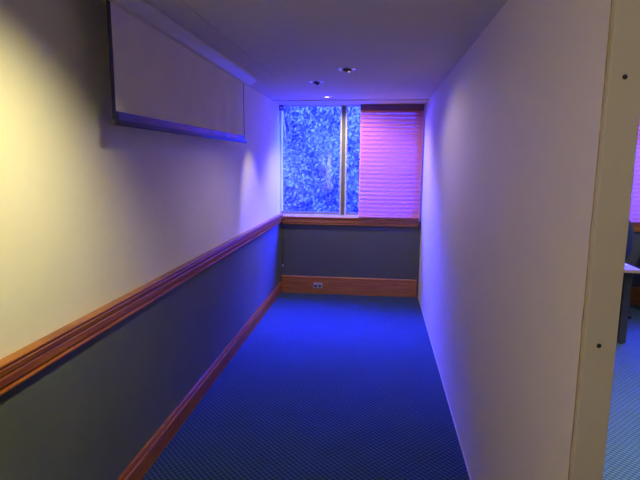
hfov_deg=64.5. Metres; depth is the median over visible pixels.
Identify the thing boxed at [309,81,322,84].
recessed light
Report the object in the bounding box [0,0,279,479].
wall
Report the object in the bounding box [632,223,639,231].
trim
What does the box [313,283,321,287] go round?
power outlet
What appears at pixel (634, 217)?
blind
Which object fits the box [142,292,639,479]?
floor
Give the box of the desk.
[617,263,639,343]
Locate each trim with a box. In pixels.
[0,214,282,395]
[272,99,428,104]
[283,216,417,226]
[568,0,612,479]
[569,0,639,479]
[629,287,639,305]
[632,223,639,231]
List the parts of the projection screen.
casing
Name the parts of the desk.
leg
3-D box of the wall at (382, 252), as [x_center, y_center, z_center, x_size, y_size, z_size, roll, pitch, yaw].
[2.689,-0.524,6.082,6.400,2.550,0.200,1,9,6]
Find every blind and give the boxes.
[358,104,423,218]
[629,118,639,222]
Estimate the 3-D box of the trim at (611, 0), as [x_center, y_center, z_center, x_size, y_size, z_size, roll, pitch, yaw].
[0.673,0.299,1.315,0.005,2.350,0.003,1,9,6]
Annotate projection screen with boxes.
[97,0,274,142]
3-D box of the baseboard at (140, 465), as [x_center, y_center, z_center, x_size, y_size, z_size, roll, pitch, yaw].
[-1.014,1.282,2.106,0.022,0.137,9.000,1,9,6]
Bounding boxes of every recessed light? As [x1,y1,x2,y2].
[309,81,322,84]
[339,68,354,71]
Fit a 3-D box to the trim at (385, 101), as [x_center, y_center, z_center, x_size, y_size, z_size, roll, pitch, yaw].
[0.352,-1.593,5.873,1.749,0.012,0.420,1,9,6]
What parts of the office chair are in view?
backrest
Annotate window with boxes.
[280,105,416,216]
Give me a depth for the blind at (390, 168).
6.08 m
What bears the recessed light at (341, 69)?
in the ceiling
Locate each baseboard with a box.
[117,282,281,479]
[282,275,416,296]
[418,298,470,479]
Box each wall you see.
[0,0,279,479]
[280,105,639,296]
[418,0,612,479]
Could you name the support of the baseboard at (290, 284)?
attached to the wall at (382, 252)
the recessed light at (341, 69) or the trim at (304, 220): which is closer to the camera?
the recessed light at (341, 69)
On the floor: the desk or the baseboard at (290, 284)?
the desk
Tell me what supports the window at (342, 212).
in the wall at (382, 252)
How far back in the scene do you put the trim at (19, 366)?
2.23 m
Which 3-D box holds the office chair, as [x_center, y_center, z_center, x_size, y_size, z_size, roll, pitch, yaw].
[3.070,0.287,5.567,0.684,1.109,0.659,1,9,6]
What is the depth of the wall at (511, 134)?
1.95 m
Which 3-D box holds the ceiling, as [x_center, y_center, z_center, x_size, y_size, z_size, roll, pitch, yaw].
[2.173,-1.015,1.381,6.800,0.250,9.400,1,9,6]
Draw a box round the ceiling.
[182,0,507,99]
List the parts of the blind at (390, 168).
rail, head rail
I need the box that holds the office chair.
[625,220,633,318]
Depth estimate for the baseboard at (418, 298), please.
3.54 m
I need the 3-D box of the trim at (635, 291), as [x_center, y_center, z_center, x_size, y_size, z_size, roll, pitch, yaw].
[3.585,0.666,6.047,4.551,0.222,0.023,1,9,6]

